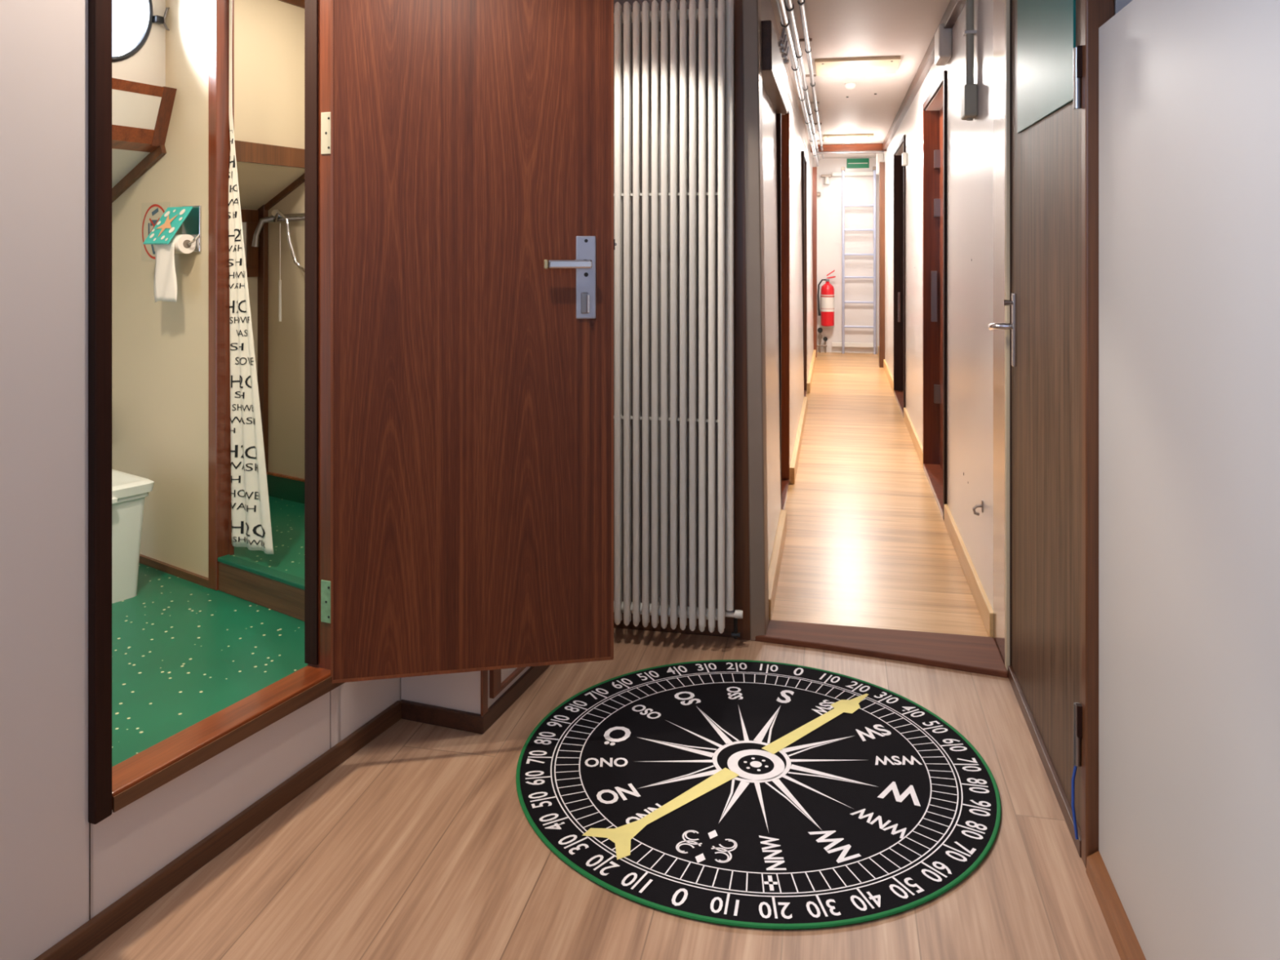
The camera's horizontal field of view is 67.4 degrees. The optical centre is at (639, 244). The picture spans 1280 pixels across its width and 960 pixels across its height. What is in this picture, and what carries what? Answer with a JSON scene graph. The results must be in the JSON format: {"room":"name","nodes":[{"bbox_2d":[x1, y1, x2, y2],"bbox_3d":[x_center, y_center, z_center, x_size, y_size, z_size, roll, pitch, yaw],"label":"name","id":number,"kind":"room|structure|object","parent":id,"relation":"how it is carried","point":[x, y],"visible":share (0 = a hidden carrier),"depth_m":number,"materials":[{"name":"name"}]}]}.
{"room":"ship interior","nodes":[
{"label":"ship interior","id":0,"kind":"room"},
{"bbox_2d":[111,88,161,188],"bbox_3d":[-2.314,0.296,2.722,1.050,1.607,1.929,0,0,23],"label":"wall","id":1,"kind":"structure","parent":0,"point":[132,109],"depth_m":3.13,"materials":[{"name":"white paint"}]},
{"bbox_2d":[111,124,158,152],"bbox_3d":[-1.946,-0.345,2.466,0.070,0.070,1.715,0,0,23],"label":"trim","id":2,"kind":"structure","parent":1,"relation":"attached to","point":[126,138],"depth_m":3.13,"materials":[{"name":"red wood"}]},
{"bbox_2d":[111,77,164,97],"bbox_3d":[-1.902,-0.499,2.435,0.078,0.032,1.717,0,0,23],"label":"trim","id":3,"kind":"structure","parent":1,"relation":"attached to","point":[117,84],"depth_m":3.06,"materials":[{"name":"red wood"}]},
{"bbox_2d":[111,0,165,86],"bbox_3d":[-1.954,-0.740,2.464,0.060,0.540,1.700,0,0,23],"label":"wall","id":4,"kind":"structure","parent":0,"point":[148,65],"depth_m":3.19,"materials":[{"name":"white paint"}]},
{"bbox_2d":[111,0,169,62],"bbox_3d":[-1.675,-0.765,3.036,0.044,0.386,0.447,0,0,23],"label":"window","id":5,"kind":"structure","parent":4,"relation":"in","point":[150,18],"depth_m":3.17,"materials":[{"name":"silver metal"}]},
{"bbox_2d":[111,0,208,577],"bbox_3d":[-1.827,0.055,3.419,1.140,2.090,0.040,0,0,35],"label":"wall","id":6,"kind":"structure","parent":0,"point":[160,348],"depth_m":3.21,"materials":[{"name":"beige paint"}]},
{"bbox_2d":[111,144,166,203],"bbox_3d":[-1.901,-0.163,3.437,0.737,0.349,0.016,0,0,35],"label":"trim","id":7,"kind":"structure","parent":6,"relation":"attached to","point":[151,158],"depth_m":3.31,"materials":[{"name":"brown wood"}]},
{"bbox_2d":[141,201,170,261],"bbox_3d":[-1.651,-0.042,3.271,0.184,0.200,0.003,0,0,35],"label":"sign","id":8,"kind":"object","parent":6,"relation":"attached to","point":[151,212],"visible":0.61,"depth_m":3.29,"materials":[{"name":"beige paper"}]},
{"bbox_2d":[148,208,158,253],"bbox_3d":[-1.657,-0.044,3.274,0.075,0.159,0.001,0,0,35],"label":"print","id":9,"kind":"object","parent":8,"relation":"attached to","point":[155,211],"depth_m":3.28},
{"bbox_2d":[151,86,177,146],"bbox_3d":[-1.601,-0.422,3.208,0.132,0.189,0.049,0,0,35],"label":"trim","id":10,"kind":"structure","parent":6,"relation":"attached to","point":[164,114],"depth_m":3.19,"materials":[{"name":"red wood"}]},
{"bbox_2d":[142,205,201,251],"bbox_3d":[-1.522,-0.050,3.128,0.202,0.150,0.090,0,0,35],"label":"toilet paper holder","id":11,"kind":"object","parent":6,"relation":"attached to","point":[189,216],"visible":0.91,"depth_m":3.12,"materials":[{"name":"teal metal"}]},
{"bbox_2d":[156,214,177,235],"bbox_3d":[-1.545,-0.059,3.122,0.097,0.078,0.041,0,0,35],"label":"print","id":12,"kind":"object","parent":11,"relation":"on","point":[166,224],"depth_m":3.12},
{"bbox_2d":[153,234,195,302],"bbox_3d":[-1.515,0.080,3.124,0.139,0.222,0.069,0,0,35],"label":"toilet roll","id":13,"kind":"object","parent":11,"relation":"hanging from","point":[165,284],"visible":0.93,"depth_m":3.10,"materials":[{"name":"paper"}]},
{"bbox_2d":[138,553,208,588],"bbox_3d":[-2.067,1.087,3.555,1.690,0.025,0.012,0,0,35],"label":"baseboard","id":14,"kind":"structure","parent":6,"relation":"attached to","point":[193,577],"depth_m":3.19,"materials":[{"name":"brown wood"}]},
{"bbox_2d":[208,0,234,590],"bbox_3d":[-1.344,0.055,3.082,0.048,2.090,0.062,0,0,35],"label":"door frame","id":15,"kind":"structure","parent":6,"relation":"attached to","point":[220,539],"depth_m":3.06,"materials":[{"name":"red wood"}]},
{"bbox_2d":[217,554,304,590],"bbox_3d":[-1.015,1.000,2.841,0.767,0.013,0.039,0,0,35],"label":"trim","id":16,"kind":"structure","parent":6,"relation":"attached to","point":[258,569],"depth_m":2.92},
{"bbox_2d":[218,561,304,621],"bbox_3d":[-1.014,1.054,2.843,0.767,0.093,0.036,0,0,35],"label":"trim","id":17,"kind":"structure","parent":6,"relation":"attached to","point":[279,597],"depth_m":2.91,"materials":[{"name":"brown wood"}]},
{"label":"rail","id":18,"kind":"object","parent":6,"relation":"attached to","visible":0},
{"bbox_2d":[227,0,274,554],"bbox_3d":[-1.230,0.022,3.020,0.255,1.885,0.017,0,0,35],"label":"shower curtain","id":19,"kind":"object","parent":18,"relation":"hanging from","point":[251,521],"visible":1,"depth_m":3.04,"materials":[{"name":"fabric"}]},
{"bbox_2d":[0,0,400,959],"bbox_3d":[-1.354,0.130,0.893,0.062,2.240,3.820,0,0,23],"label":"wall","id":20,"kind":"structure","parent":0,"point":[60,869],"depth_m":1.65,"materials":[{"name":"white paint"}]},
{"bbox_2d":[88,0,344,824],"bbox_3d":[-0.878,0.084,2.028,0.091,1.947,0.669,0,0,23],"label":"door frame","id":21,"kind":"structure","parent":20,"relation":"attached to","point":[110,788],"depth_m":1.94,"materials":[{"name":"brown wood"}]},
{"bbox_2d":[33,700,401,959],"bbox_3d":[-1.344,1.227,0.824,0.017,0.046,3.700,0,0,23],"label":"baseboard","id":22,"kind":"structure","parent":20,"relation":"attached to","point":[100,926],"depth_m":1.95,"materials":[{"name":"brown wood"}]},
{"bbox_2d":[330,0,616,683],"bbox_3d":[-0.392,0.095,2.329,0.689,1.889,0.093,0,0,-11],"label":"door","id":23,"kind":"structure","parent":20,"relation":"in","point":[473,244],"depth_m":2.33,"materials":[{"name":"brown wood"}]},
{"bbox_2d":[111,563,307,766],"bbox_3d":[-1.815,1.125,2.614,2.200,0.050,2.400,0,0,11],"label":"floor","id":24,"kind":"structure","parent":0,"point":[184,651],"depth_m":2.57,"materials":[{"name":"green plastic"}]},
{"bbox_2d":[111,469,154,603],"bbox_3d":[-1.744,0.920,2.951,0.318,0.360,0.366,0,0,35],"label":"waste bin","id":25,"kind":"object","parent":24,"relation":"on","point":[129,491],"visible":0.28,"depth_m":2.97,"materials":[{"name":"white plastic"}]},
{"bbox_2d":[231,496,304,578],"bbox_3d":[-1.222,1.025,3.350,1.787,0.050,0.577,0,0,35],"label":"floor","id":26,"kind":"structure","parent":0,"point":[286,517],"depth_m":3.22,"materials":[{"name":"green plastic"}]},
{"bbox_2d":[234,0,304,380],"bbox_3d":[-1.496,0.030,3.553,0.360,2.040,0.582,0,0,23],"label":"wall","id":27,"kind":"structure","parent":0,"point":[269,34],"depth_m":3.50,"materials":[{"name":"beige paint"}]},
{"bbox_2d":[240,208,257,277],"bbox_3d":[-1.611,-0.003,3.599,0.012,0.265,0.470,0,0,23],"label":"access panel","id":28,"kind":"object","parent":27,"relation":"attached to","point":[249,217],"visible":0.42,"depth_m":3.77,"materials":[{"name":"brown wood"}]},
{"bbox_2d":[234,140,304,168],"bbox_3d":[-1.341,-0.320,3.443,0.039,0.070,0.507,0,0,23],"label":"trim","id":29,"kind":"structure","parent":27,"relation":"attached to","point":[246,152],"depth_m":3.43,"materials":[{"name":"brown wood"}]},
{"bbox_2d":[279,0,304,8],"bbox_3d":[-1.343,-0.915,3.445,0.015,0.050,0.503,0,0,23],"label":"trim","id":30,"kind":"structure","parent":27,"relation":"attached to","point":[300,3],"depth_m":3.58,"materials":[{"name":"brown wood"}]},
{"bbox_2d":[268,182,304,479],"bbox_3d":[-0.922,0.030,3.493,1.480,2.040,0.041,0,0,32],"label":"wall","id":31,"kind":"structure","parent":0,"point":[286,336],"depth_m":3.76,"materials":[{"name":"beige paint"}]},
{"bbox_2d":[257,204,268,471],"bbox_3d":[-1.503,0.375,3.825,0.042,1.090,0.022,0,0,32],"label":"trim","id":32,"kind":"structure","parent":31,"relation":"attached to","point":[263,249],"depth_m":3.81,"materials":[{"name":"brown wood"}]},
{"bbox_2d":[251,209,304,272],"bbox_3d":[-1.329,-0.009,3.676,0.360,0.250,0.092,0,0,27],"label":"shower mixer","id":33,"kind":"object","parent":31,"relation":"attached to","point":[277,215],"visible":0.8,"depth_m":3.68,"materials":[{"name":"silver metal"}]},
{"bbox_2d":[278,223,281,321],"bbox_3d":[-1.396,0.110,3.722,0.012,0.380,0.012,0,0,32],"label":"pull cord","id":34,"kind":"object","parent":33,"relation":"hanging from","point":[279,280],"visible":1,"depth_m":3.72,"materials":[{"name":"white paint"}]},
{"bbox_2d":[265,173,304,210],"bbox_3d":[-1.376,-0.208,3.748,0.339,0.179,0.016,0,0,32],"label":"trim","id":35,"kind":"structure","parent":31,"relation":"attached to","point":[300,180],"depth_m":3.75,"materials":[{"name":"brown wood"}]},
{"bbox_2d":[266,471,304,481],"bbox_3d":[-0.914,0.911,3.458,1.430,0.008,0.010,0,0,32],"label":"trim","id":36,"kind":"structure","parent":31,"relation":"attached to","point":[267,473],"depth_m":3.75,"materials":[{"name":"brown wood"}]},
{"bbox_2d":[266,474,304,503],"bbox_3d":[-0.914,0.958,3.459,1.430,0.085,0.008,0,0,32],"label":"baseboard","id":37,"kind":"structure","parent":31,"relation":"attached to","point":[287,489],"depth_m":3.75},
{"bbox_2d":[77,351,1120,959],"bbox_3d":[0.379,1.275,5.102,2.610,0.050,12.850,0,0,11],"label":"floor","id":38,"kind":"structure","parent":0,"point":[421,844],"depth_m":2.03,"materials":[{"name":"brown wood"}]},
{"bbox_2d":[400,665,550,733],"bbox_3d":[-0.381,0.130,2.837,0.253,2.240,0.760,0,0,21],"label":"tall cabinet","id":39,"kind":"object","parent":38,"relation":"on","point":[468,701],"visible":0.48,"depth_m":2.50,"materials":[{"name":"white wood"}]},
{"bbox_2d":[515,659,1001,929],"bbox_3d":[0.268,1.246,2.308,1.124,0.009,1.124,0,0,22],"label":"round rug","id":40,"kind":"object","parent":38,"relation":"on","point":[758,794],"visible":1,"depth_m":2.16,"materials":[{"name":"black fabric"}]},
{"bbox_2d":[582,693,868,859],"bbox_3d":[0.246,1.241,2.310,0.465,0.001,0.914,0,0,22],"label":"print","id":41,"kind":"object","parent":40,"relation":"on","point":[622,836],"depth_m":2.19},
{"bbox_2d":[755,619,1008,677],"bbox_3d":[0.718,1.242,2.962,0.749,0.019,0.253,0,0,11],"label":"threshold","id":42,"kind":"object","parent":38,"relation":"on","point":[981,655],"visible":0.96,"depth_m":2.96,"materials":[{"name":"brown wood"}]},
{"bbox_2d":[613,0,734,612],"bbox_3d":[-0.008,0.130,3.176,0.758,2.240,0.098,0,0,11],"label":"wall","id":43,"kind":"structure","parent":0,"point":[621,2],"depth_m":3.09,"materials":[{"name":"grey metal"}]},
{"bbox_2d":[613,613,733,637],"bbox_3d":[0.093,1.215,3.098,0.528,0.070,0.018,0,0,11],"label":"baseboard","id":44,"kind":"structure","parent":43,"relation":"attached to","point":[729,621],"depth_m":3.08,"materials":[{"name":"brown wood"}]},
{"bbox_2d":[613,0,742,638],"bbox_3d":[0.037,0.225,3.043,0.580,1.990,0.142,0,0,11],"label":"radiator","id":45,"kind":"object","parent":43,"relation":"attached to","point":[660,606],"visible":0.85,"depth_m":2.96,"materials":[{"name":"metal"}]},
{"bbox_2d":[734,0,750,639],"bbox_3d":[0.326,0.130,3.045,0.050,2.240,0.027,0,0,11],"label":"trim","id":46,"kind":"structure","parent":43,"relation":"attached to","point":[742,597],"depth_m":3.03,"materials":[{"name":"brown wood"}]},
{"bbox_2d":[760,0,813,570],"bbox_3d":[1.162,0.130,7.194,0.126,2.240,8.238,0,0,11],"label":"wall","id":47,"kind":"structure","parent":0,"point":[798,140],"depth_m":4.18,"materials":[{"name":"white paint"}]},
{"bbox_2d":[742,0,768,640],"bbox_3d":[0.371,0.130,3.083,0.078,2.240,0.129,0,0,11],"label":"trim","id":48,"kind":"structure","parent":47,"relation":"attached to","point":[752,15],"depth_m":3.02,"materials":[{"name":"wood"}]},
{"bbox_2d":[761,20,787,113],"bbox_3d":[0.513,-0.652,3.676,0.053,0.165,1.070,0,0,11],"label":"trim","id":49,"kind":"structure","parent":47,"relation":"attached to","point":[774,76],"depth_m":3.38,"materials":[{"name":"white metal"}]},
{"bbox_2d":[768,509,786,620],"bbox_3d":[0.524,1.208,3.682,0.027,0.085,1.092,0,0,11],"label":"baseboard","id":50,"kind":"structure","parent":47,"relation":"attached to","point":[777,553],"depth_m":3.57,"materials":[{"name":"brown wood"}]},
{"bbox_2d":[776,103,790,510],"bbox_3d":[0.642,0.270,4.627,0.120,1.960,0.845,0,0,11],"label":"door","id":51,"kind":"structure","parent":47,"relation":"in","point":[783,122],"depth_m":4.99,"materials":[{"name":"red wood"}]},
{"bbox_2d":[775,0,818,166],"bbox_3d":[1.167,-0.855,6.692,0.028,0.028,7.620,0,0,11],"label":"ceiling pipe","id":52,"kind":"object","parent":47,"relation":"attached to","point":[780,3],"visible":1,"depth_m":4.55,"materials":[{"name":"metal"}]},
{"bbox_2d":[777,27,789,63],"bbox_3d":[0.586,-0.801,3.902,0.031,0.070,0.420,0,0,11],"label":"valves","id":53,"kind":"object","parent":52,"relation":"attached to","point":[784,49],"visible":0.94,"depth_m":3.83,"materials":[{"name":"silver metal"}]},
{"bbox_2d":[789,396,807,484],"bbox_3d":[1.029,1.208,6.166,0.027,0.085,2.384,0,0,11],"label":"baseboard","id":54,"kind":"structure","parent":47,"relation":"attached to","point":[795,456],"depth_m":5.67,"materials":[{"name":"brown wood"}]},
{"bbox_2d":[800,151,806,396],"bbox_3d":[1.268,0.270,7.704,0.120,1.960,0.765,0,0,11],"label":"door","id":55,"kind":"structure","parent":47,"relation":"in","point":[803,158],"depth_m":8.02,"materials":[{"name":"red wood"}]},
{"bbox_2d":[806,349,816,393],"bbox_3d":[1.731,1.208,9.620,0.027,0.085,3.234,0,0,11],"label":"baseboard","id":56,"kind":"structure","parent":47,"relation":"attached to","point":[814,355],"depth_m":8.75,"materials":[{"name":"brown wood"}]},
{"bbox_2d":[812,166,817,356],"bbox_3d":[1.944,0.200,10.677,0.045,2.100,0.200,0,0,11],"label":"trim","id":57,"kind":"structure","parent":47,"relation":"attached to","point":[814,168],"depth_m":10.58,"materials":[{"name":"red wood"}]},
{"bbox_2d":[810,143,886,152],"bbox_3d":[2.068,-0.952,9.539,0.732,0.074,0.080,0,0,11],"label":"trim","id":58,"kind":"structure","parent":47,"relation":"attached to","point":[851,147],"depth_m":9.49,"materials":[{"name":"red wood"}]},
{"bbox_2d":[812,157,879,353],"bbox_3d":[2.394,0.130,11.095,0.970,2.240,0.100,0,0,11],"label":"wall","id":59,"kind":"structure","parent":0,"point":[859,189],"depth_m":11.04,"materials":[{"name":"white paint"}]},
{"bbox_2d":[817,166,820,196],"bbox_3d":[2.051,-0.750,11.089,0.070,0.400,0.050,0,0,11],"label":"wall socket","id":60,"kind":"object","parent":59,"relation":"attached to","point":[818,193],"visible":0.55,"depth_m":11.09,"materials":[{"name":"plastic"}]},
{"bbox_2d":[817,327,827,352],"bbox_3d":[2.093,1.105,11.060,0.135,0.289,0.090,0,0,11],"label":"valve","id":61,"kind":"object","parent":59,"relation":"attached to","point":[820,330],"visible":0.91,"depth_m":11.04,"materials":[{"name":"metal"}]},
{"bbox_2d":[817,270,835,326],"bbox_3d":[2.154,0.618,10.995,0.185,0.645,0.169,0,0,-43],"label":"fire extinguisher","id":62,"kind":"object","parent":59,"relation":"attached to","point":[827,296],"visible":1,"depth_m":10.93,"materials":[{"name":"red paint"}]},
{"bbox_2d":[821,174,831,184],"bbox_3d":[2.144,-0.745,11.047,0.120,0.110,0.095,0,0,11],"label":"wall spotlight","id":63,"kind":"object","parent":59,"relation":"attached to","point":[827,181],"visible":1,"depth_m":11.02,"materials":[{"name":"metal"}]},
{"bbox_2d":[831,166,875,354],"bbox_3d":[2.449,0.185,10.979,0.495,2.130,0.103,0,0,11],"label":"ladder","id":64,"kind":"object","parent":59,"relation":"attached to","point":[842,174],"visible":0.95,"depth_m":10.95,"materials":[{"name":"metal"}]},
{"bbox_2d":[846,158,869,168],"bbox_3d":[2.500,-0.925,11.014,0.250,0.110,0.013,0,0,11],"label":"exit sign","id":65,"kind":"object","parent":59,"relation":"attached to","point":[851,162],"visible":1,"depth_m":11.01,"materials":[{"name":"green plastic"}]},
{"bbox_2d":[770,0,950,158],"bbox_3d":[0.061,-1.020,5.192,3.550,0.060,13.000,0,0,11],"label":"ceiling","id":66,"kind":"structure","parent":0,"point":[837,28],"depth_m":4.88,"materials":[{"name":"white paint"}]},
{"bbox_2d":[780,0,804,27],"bbox_3d":[0.592,-0.914,3.706,0.098,0.152,0.018,0,0,11],"label":"clamp","id":67,"kind":"object","parent":66,"relation":"hanging from","point":[798,3],"visible":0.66,"depth_m":3.70,"materials":[{"name":"metal"}]},
{"bbox_2d":[798,0,824,159],"bbox_3d":[1.228,-0.935,6.679,0.022,0.022,7.620,0,0,11],"label":"ceiling pipe","id":68,"kind":"object","parent":67,"relation":"attached to","point":[802,12],"visible":1,"depth_m":4.87,"materials":[{"name":"metal"}]},
{"bbox_2d":[791,38,812,71],"bbox_3d":[0.781,-0.914,4.637,0.098,0.152,0.018,0,0,11],"label":"clamp","id":69,"kind":"object","parent":66,"relation":"attached to","point":[800,39],"visible":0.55,"depth_m":4.63,"materials":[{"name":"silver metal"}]},
{"bbox_2d":[799,74,816,101],"bbox_3d":[0.980,-0.914,5.617,0.098,0.152,0.018,0,0,11],"label":"clamp","id":70,"kind":"object","parent":66,"relation":"attached to","point":[806,75],"visible":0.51,"depth_m":5.61,"materials":[{"name":"grey metal"}]},
{"bbox_2d":[785,0,820,160],"bbox_3d":[1.184,-0.915,6.688,0.026,0.026,7.620,0,0,11],"label":"ceiling pipe","id":71,"kind":"object","parent":70,"relation":"attached to","point":[788,3],"visible":0.95,"depth_m":4.78,"materials":[{"name":"metal"}]},
{"bbox_2d":[812,150,884,154],"bbox_3d":[2.047,-0.900,9.441,0.690,0.027,0.027,0,0,11],"label":"pipe","id":72,"kind":"object","parent":71,"relation":"attached to","point":[873,151],"visible":0.94,"depth_m":9.43,"materials":[{"name":"metal"}]},
{"bbox_2d":[804,102,818,124],"bbox_3d":[1.199,-0.914,6.695,0.098,0.152,0.018,0,0,11],"label":"clamp","id":73,"kind":"object","parent":66,"relation":"attached to","point":[810,102],"visible":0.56,"depth_m":6.69,"materials":[{"name":"grey metal"}]},
{"bbox_2d":[809,123,821,142],"bbox_3d":[1.438,-0.914,7.871,0.098,0.152,0.018,0,0,11],"label":"clamp","id":74,"kind":"object","parent":66,"relation":"attached to","point":[814,123],"visible":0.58,"depth_m":7.86,"materials":[{"name":"grey metal"}]},
{"bbox_2d":[822,133,873,142],"bbox_3d":[1.917,-0.967,8.851,0.446,0.047,0.430,0,0,11],"label":"ceiling lamp","id":75,"kind":"object","parent":66,"relation":"attached to","point":[843,138],"visible":1,"depth_m":8.77,"materials":[{"name":"white plastic"}]},
{"bbox_2d":[839,138,857,142],"bbox_3d":[1.936,-0.958,8.944,0.164,0.029,0.164,0,0,11],"label":"ceiling light","id":76,"kind":"object","parent":75,"relation":"attached to","point":[843,140],"depth_m":8.89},
{"bbox_2d":[844,82,855,88],"bbox_3d":[1.294,-0.972,5.911,0.070,0.036,0.069,0,0,11],"label":"sensor","id":77,"kind":"object","parent":66,"relation":"attached to","point":[848,85],"visible":1,"depth_m":5.89,"materials":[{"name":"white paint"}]},
{"bbox_2d":[814,55,900,77],"bbox_3d":[1.196,-0.967,5.303,0.446,0.047,0.430,0,0,11],"label":"ceiling lamp","id":78,"kind":"object","parent":66,"relation":"attached to","point":[855,67],"visible":1,"depth_m":5.26,"materials":[{"name":"white plastic"}]},
{"bbox_2d":[840,68,871,77],"bbox_3d":[1.215,-0.958,5.396,0.164,0.029,0.164,0,0,11],"label":"ceiling light","id":79,"kind":"object","parent":78,"relation":"attached to","point":[853,73],"depth_m":5.35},
{"bbox_2d":[884,0,1279,959],"bbox_3d":[1.580,0.130,4.832,0.189,2.240,12.700,0,0,11],"label":"wall","id":80,"kind":"structure","parent":0,"point":[1189,90],"depth_m":1.48,"materials":[{"name":"white paint"}]},
{"bbox_2d":[875,153,884,174],"bbox_3d":[2.500,-0.850,10.002,0.070,0.240,0.200,0,0,11],"label":"cable box","id":81,"kind":"object","parent":80,"relation":"attached to","point":[879,157],"visible":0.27,"depth_m":9.91,"materials":[{"name":"white paint"}]},
{"bbox_2d":[879,161,884,367],"bbox_3d":[2.466,0.210,9.785,0.053,2.080,0.160,0,0,11],"label":"trim","id":82,"kind":"structure","parent":80,"relation":"attached to","point":[882,164],"depth_m":9.71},
{"bbox_2d":[877,346,893,392],"bbox_3d":[2.436,1.208,9.540,0.016,0.085,3.069,0,0,11],"label":"baseboard","id":83,"kind":"structure","parent":80,"relation":"attached to","point":[887,371],"depth_m":8.86,"materials":[{"name":"brown wood"}]},
{"bbox_2d":[893,134,905,417],"bbox_3d":[2.066,0.235,7.450,0.120,2.030,1.245,0,0,11],"label":"door","id":84,"kind":"structure","parent":80,"relation":"in","point":[899,171],"depth_m":8.02,"materials":[{"name":"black wood"}]},
{"bbox_2d":[902,152,906,165],"bbox_3d":[1.858,-0.595,6.745,0.030,0.090,0.080,0,0,11],"label":"wall switch","id":85,"kind":"object","parent":80,"relation":"attached to","point":[904,154],"visible":1,"depth_m":6.71,"materials":[{"name":"white paint"}]},
{"bbox_2d":[903,407,923,467],"bbox_3d":[1.736,1.208,6.101,0.016,0.085,1.529,0,0,11],"label":"baseboard","id":86,"kind":"structure","parent":80,"relation":"attached to","point":[914,437],"depth_m":5.95,"materials":[{"name":"brown wood"}]},
{"bbox_2d":[882,0,965,150],"bbox_3d":[1.736,-0.957,6.152,0.036,0.064,6.750,0,0,11],"label":"trim","id":87,"kind":"structure","parent":80,"relation":"attached to","point":[954,7],"depth_m":5.20,"materials":[{"name":"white wood"}]},
{"bbox_2d":[922,70,946,521],"bbox_3d":[1.535,0.235,4.839,0.120,2.030,1.095,0,0,11],"label":"door","id":88,"kind":"structure","parent":80,"relation":"in","point":[934,122],"depth_m":5.33,"materials":[{"name":"red wood"}]},
{"bbox_2d":[934,23,951,66],"bbox_3d":[1.332,-0.875,4.219,0.055,0.150,0.200,0,0,11],"label":"sensor box","id":89,"kind":"object","parent":80,"relation":"attached to","point":[943,37],"visible":0.88,"depth_m":4.13,"materials":[{"name":"white paint"}]},
{"bbox_2d":[944,503,993,637],"bbox_3d":[1.242,1.208,3.671,0.016,0.085,1.309,0,0,11],"label":"baseboard","id":90,"kind":"structure","parent":80,"relation":"attached to","point":[985,610],"depth_m":3.47,"materials":[{"name":"brown wood"}]},
{"bbox_2d":[960,0,977,120],"bbox_3d":[1.177,-0.716,3.434,0.045,0.548,0.120,0,0,11],"label":"junction box","id":91,"kind":"object","parent":80,"relation":"attached to","point":[969,92],"visible":1,"depth_m":3.42,"materials":[{"name":"grey plastic"}]},
{"bbox_2d":[972,499,983,515],"bbox_3d":[1.149,0.898,3.267,0.035,0.053,0.020,0,0,11],"label":"wall hook","id":92,"kind":"object","parent":80,"relation":"attached to","point":[981,505],"visible":1,"depth_m":3.26,"materials":[{"name":"metal"}]},
{"bbox_2d":[987,0,1114,867],"bbox_3d":[1.007,0.130,2.471,0.120,2.240,1.136,0,0,11],"label":"door","id":93,"kind":"structure","parent":80,"relation":"in","point":[1045,326],"depth_m":2.25,"materials":[{"name":"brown wood"}]},
{"bbox_2d":[1071,765,1078,839],"bbox_3d":[0.891,1.137,1.967,0.013,0.156,0.014,0,0,27],"label":"cable","id":94,"kind":"object","parent":93,"relation":"hanging from","point":[1075,766],"visible":1,"depth_m":1.96,"materials":[{"name":"plastic"}]},
{"bbox_2d":[1085,850,1146,959],"bbox_3d":[0.566,1.227,0.268,0.025,0.046,3.350,0,0,11],"label":"baseboard","id":95,"kind":"structure","parent":80,"relation":"attached to","point":[1126,944],"depth_m":1.76,"materials":[{"name":"brown wood"}]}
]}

